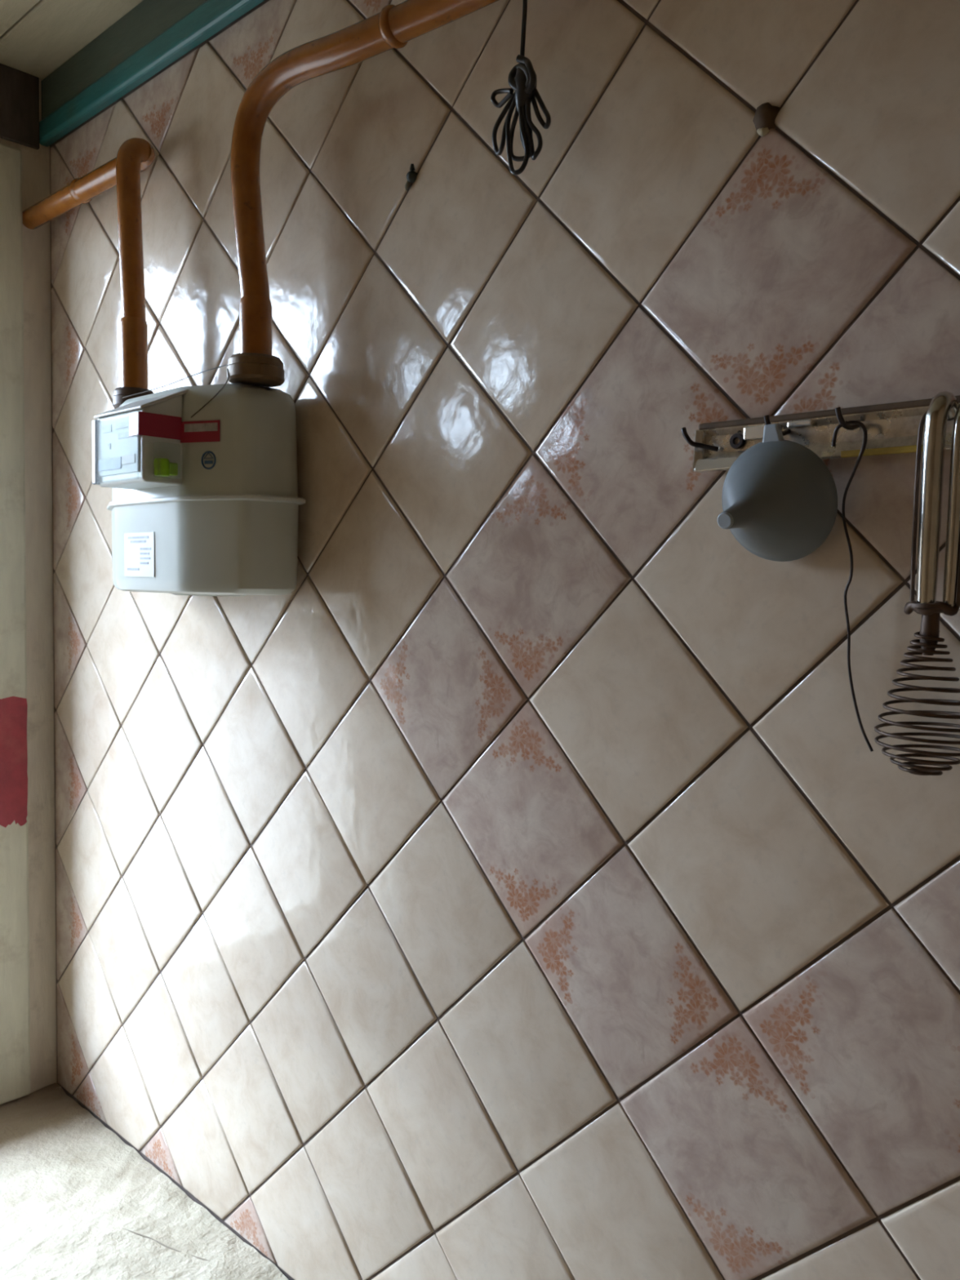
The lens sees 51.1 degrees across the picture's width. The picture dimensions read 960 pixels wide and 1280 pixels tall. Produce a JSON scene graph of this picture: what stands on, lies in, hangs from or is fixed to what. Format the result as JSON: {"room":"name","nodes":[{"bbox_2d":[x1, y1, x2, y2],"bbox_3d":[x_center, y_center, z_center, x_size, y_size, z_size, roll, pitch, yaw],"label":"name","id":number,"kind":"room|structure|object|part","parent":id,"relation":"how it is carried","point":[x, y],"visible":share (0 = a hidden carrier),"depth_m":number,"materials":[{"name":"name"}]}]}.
{"room":"kitchen","nodes":[
{"label":"kitchen","id":0,"kind":"room"},
{"bbox_2d":[0,79,57,1093],"bbox_3d":[-1.094,0.362,1.121,0.024,2.402,1.232,4,5,44],"label":"wall","id":1,"kind":"structure","parent":0,"point":[35,162],"depth_m":1.52,"materials":[{"name":"paint"}]},
{"bbox_2d":[0,142,31,1104],"bbox_3d":[-0.877,0.000,1.309,0.032,1.412,0.552,4,5,44],"label":"window","id":2,"kind":"structure","parent":1,"relation":"in","point":[15,1002],"depth_m":1.48,"materials":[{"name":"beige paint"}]},
{"bbox_2d":[0,63,39,149],"bbox_3d":[-0.799,-0.766,1.319,0.008,0.102,0.435,4,5,44],"label":"trim","id":3,"kind":"structure","parent":1,"relation":"attached to","point":[19,90],"depth_m":1.45,"materials":[{"name":"brown wood"}]},
{"bbox_2d":[0,0,143,79],"bbox_3d":[-0.299,-0.795,0.307,2.172,0.090,1.500,4,5,44],"label":"ceiling","id":4,"kind":"structure","parent":0,"point":[37,37],"depth_m":1.34,"materials":[{"name":"white paint"}]},
{"bbox_2d":[49,0,959,1279],"bbox_3d":[0.152,0.398,0.870,2.172,2.402,0.136,4,5,44],"label":"wall","id":5,"kind":"structure","parent":0,"point":[531,884],"depth_m":0.86,"materials":[{"name":"tile"}]},
{"bbox_2d":[22,137,155,408],"bbox_3d":[-0.530,-0.458,1.354,0.063,0.334,0.412,-2,4,-40],"label":"gas pipe","id":6,"kind":"object","parent":5,"relation":"attached to","point":[135,156],"visible":0.91,"depth_m":1.21,"materials":[{"name":"metal"}]},
{"bbox_2d":[120,316,147,389],"bbox_3d":[-0.420,-0.336,1.218,0.033,0.107,0.032,4,5,44],"label":"socket","id":7,"kind":"object","parent":6,"relation":"attached to","point":[133,330],"depth_m":1.20,"materials":[{"name":"metal"}]},
{"bbox_2d":[39,0,264,146],"bbox_3d":[0.080,-0.725,0.789,2.013,0.093,0.015,4,5,44],"label":"trim","id":8,"kind":"structure","parent":5,"relation":"attached to","point":[153,34],"depth_m":1.30,"materials":[{"name":"green paint"}]},
{"bbox_2d":[226,0,498,387],"bbox_3d":[0.266,-0.388,0.580,1.416,0.312,0.058,4,5,42],"label":"gas pipe","id":9,"kind":"object","parent":5,"relation":"attached to","point":[255,364],"visible":1,"depth_m":1.01,"materials":[{"name":"metal"}]},
{"bbox_2d":[92,364,306,596],"bbox_3d":[-0.347,-0.172,1.121,0.331,0.243,0.150,4,5,44],"label":"gas meter","id":10,"kind":"object","parent":9,"relation":"hanging from","point":[202,479],"visible":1,"depth_m":1.04,"materials":[{"name":"grey metal"}]},
{"bbox_2d":[102,424,111,433],"bbox_3d":[-0.396,-0.224,1.066,0.021,0.008,0.001,4,5,44],"label":"print","id":11,"kind":"object","parent":10,"relation":"on","point":[106,428],"depth_m":1.07,"materials":[{"name":"grey paper"}]},
{"bbox_2d":[97,456,121,471],"bbox_3d":[-0.392,-0.186,1.064,0.051,0.012,0.001,4,5,44],"label":"print","id":12,"kind":"object","parent":10,"relation":"attached to","point":[105,464],"depth_m":1.06},
{"bbox_3d":[-0.379,-0.203,1.053,0.087,0.058,0.002,4,5,44],"label":"dial plate","id":13,"kind":"part","parent":10,"relation":"part of","materials":[{"name":"white plastic"}]},
{"bbox_2d":[115,421,128,429],"bbox_3d":[-0.371,-0.223,1.042,0.030,0.006,0.001,4,5,44],"label":"print","id":14,"kind":"object","parent":10,"relation":"on","point":[118,424],"depth_m":1.04,"materials":[{"name":"grey paper"}]},
{"bbox_2d":[118,431,132,439],"bbox_3d":[-0.367,-0.212,1.039,0.030,0.006,0.001,4,5,44],"label":"print","id":15,"kind":"object","parent":10,"relation":"on","point":[122,434],"depth_m":1.04,"materials":[{"name":"grey paper"}]},
{"bbox_2d":[121,453,135,464],"bbox_3d":[-0.363,-0.186,1.036,0.028,0.009,0.001,4,5,44],"label":"print","id":16,"kind":"object","parent":10,"relation":"attached to","point":[126,459],"depth_m":1.03},
{"bbox_2d":[127,568,138,570],"bbox_3d":[-0.389,-0.079,1.126,0.027,0.002,0.001,4,5,44],"label":"print","id":17,"kind":"object","parent":10,"relation":"attached to","point":[128,569],"depth_m":1.13,"materials":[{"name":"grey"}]},
{"bbox_2d":[130,540,146,542],"bbox_3d":[-0.380,-0.110,1.117,0.034,0.002,0.001,4,5,44],"label":"print","id":18,"kind":"object","parent":10,"relation":"on","point":[131,541],"depth_m":1.12,"materials":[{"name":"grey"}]},
{"bbox_2d":[128,536,148,538],"bbox_3d":[-0.380,-0.114,1.116,0.046,0.002,0.001,4,5,44],"label":"print","id":19,"kind":"object","parent":10,"relation":"on","point":[129,537],"depth_m":1.12,"materials":[{"name":"grey paper"}]},
{"bbox_2d":[93,389,188,417],"bbox_3d":[-0.361,-0.251,1.068,0.105,0.027,0.054,4,5,44],"label":"hood","id":20,"kind":"object","parent":10,"relation":"attached to","point":[171,403],"depth_m":1.04,"materials":[{"name":"plastic"}]},
{"bbox_2d":[140,547,151,550],"bbox_3d":[-0.368,-0.100,1.105,0.024,0.002,0.001,4,5,44],"label":"print","id":21,"kind":"object","parent":10,"relation":"on","point":[141,548],"depth_m":1.10,"materials":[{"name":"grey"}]},
{"bbox_2d":[184,422,217,431],"bbox_3d":[-0.289,-0.220,1.038,0.041,0.008,0.001,2,4,20],"label":"print","id":22,"kind":"object","parent":10,"relation":"on","point":[188,427],"depth_m":1.04},
{"bbox_2d":[204,460,213,463],"bbox_3d":[-0.281,-0.184,1.038,0.010,0.003,0.001,2,4,20],"label":"print","id":23,"kind":"object","parent":10,"relation":"on","point":[205,461],"depth_m":1.04,"materials":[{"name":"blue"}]},
{"bbox_2d":[239,294,271,355],"bbox_3d":[-0.232,-0.312,1.039,0.034,0.085,0.033,4,5,44],"label":"socket","id":24,"kind":"object","parent":9,"relation":"attached to","point":[255,310],"depth_m":1.02,"materials":[{"name":"metal"}]},
{"bbox_2d":[490,0,551,175],"bbox_3d":[0.033,-0.464,0.794,0.048,0.192,0.042,1,3,2],"label":"bundle","id":25,"kind":"object","parent":9,"relation":"hanging from","point":[522,78],"visible":1,"depth_m":0.79,"materials":[{"name":"black rubber"}]},
{"bbox_3d":[0.044,-0.502,0.797,0.006,0.115,0.039,4,5,44],"label":"hanging cord","id":26,"kind":"part","parent":25,"relation":"part of","materials":[{"name":"black rubber"}]},
{"bbox_2d":[404,163,417,190],"bbox_3d":[-0.064,-0.437,0.951,0.013,0.022,0.013,4,5,44],"label":"hook","id":27,"kind":"object","parent":5,"relation":"attached to","point":[411,175],"visible":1,"depth_m":0.95,"materials":[{"name":"black plastic"}]},
{"bbox_2d":[752,102,780,136],"bbox_3d":[0.199,-0.363,0.700,0.020,0.024,0.010,4,5,44],"label":"plug","id":28,"kind":"object","parent":5,"relation":"attached to","point":[765,116],"visible":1,"depth_m":0.70,"materials":[{"name":"brown plastic"}]},
{"bbox_2d":[680,395,959,473],"bbox_3d":[0.314,-0.128,0.576,0.450,0.035,0.032,4,5,44],"label":"hook rail","id":29,"kind":"object","parent":5,"relation":"attached to","point":[892,428],"visible":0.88,"depth_m":0.67,"materials":[{"name":"metal"}]},
{"bbox_2d":[717,423,837,561],"bbox_3d":[0.182,-0.098,0.660,0.083,0.091,0.083,4,5,44],"label":"funnel","id":30,"kind":"object","parent":29,"relation":"hanging from","point":[780,498],"visible":1,"depth_m":0.65,"materials":[{"name":"grey plastic"}]},
{"bbox_2d":[831,420,873,751],"bbox_3d":[0.240,-0.034,0.649,0.029,0.212,0.020,4,5,44],"label":"wire","id":31,"kind":"object","parent":29,"relation":"hanging from","point":[861,424],"visible":1,"depth_m":0.65,"materials":[{"name":"metal"}]},
{"bbox_2d":[874,391,959,775],"bbox_3d":[0.270,-0.033,0.601,0.057,0.228,0.057,4,5,44],"label":"whisk","id":32,"kind":"object","parent":29,"relation":"hanging from","point":[944,406],"visible":1,"depth_m":0.59,"materials":[{"name":"metal"}]},
{"bbox_3d":[0.266,-0.080,0.605,0.015,0.117,0.007,-1,4,-29],"label":"handle rod","id":33,"kind":"part","parent":32,"relation":"part of","materials":[{"name":"metal"}]},
{"bbox_3d":[0.271,-0.084,0.596,0.016,0.126,0.025,4,5,44],"label":"handle rod","id":34,"kind":"part","parent":32,"relation":"part of","materials":[{"name":"metal"}]},
{"bbox_3d":[0.281,-0.081,0.590,0.012,0.121,0.019,4,5,44],"label":"handle rod","id":35,"kind":"part","parent":32,"relation":"part of","materials":[{"name":"metal"}]},
{"bbox_3d":[0.285,-0.078,0.587,0.008,0.117,0.014,4,5,44],"label":"handle rod","id":36,"kind":"part","parent":32,"relation":"part of","materials":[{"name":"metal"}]},
{"bbox_3d":[-0.303,1.661,0.491,2.172,0.090,1.389,4,5,44],"label":"floor","id":37,"kind":"structure","parent":0,"visible":0},
{"bbox_2d":[0,1083,288,1279],"bbox_3d":[-0.083,1.176,0.764,2.011,0.854,0.389,4,5,44],"label":"countertop","id":38,"kind":"structure","parent":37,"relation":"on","point":[77,1202],"depth_m":1.26,"materials":[{"name":"white stone"}]}
]}

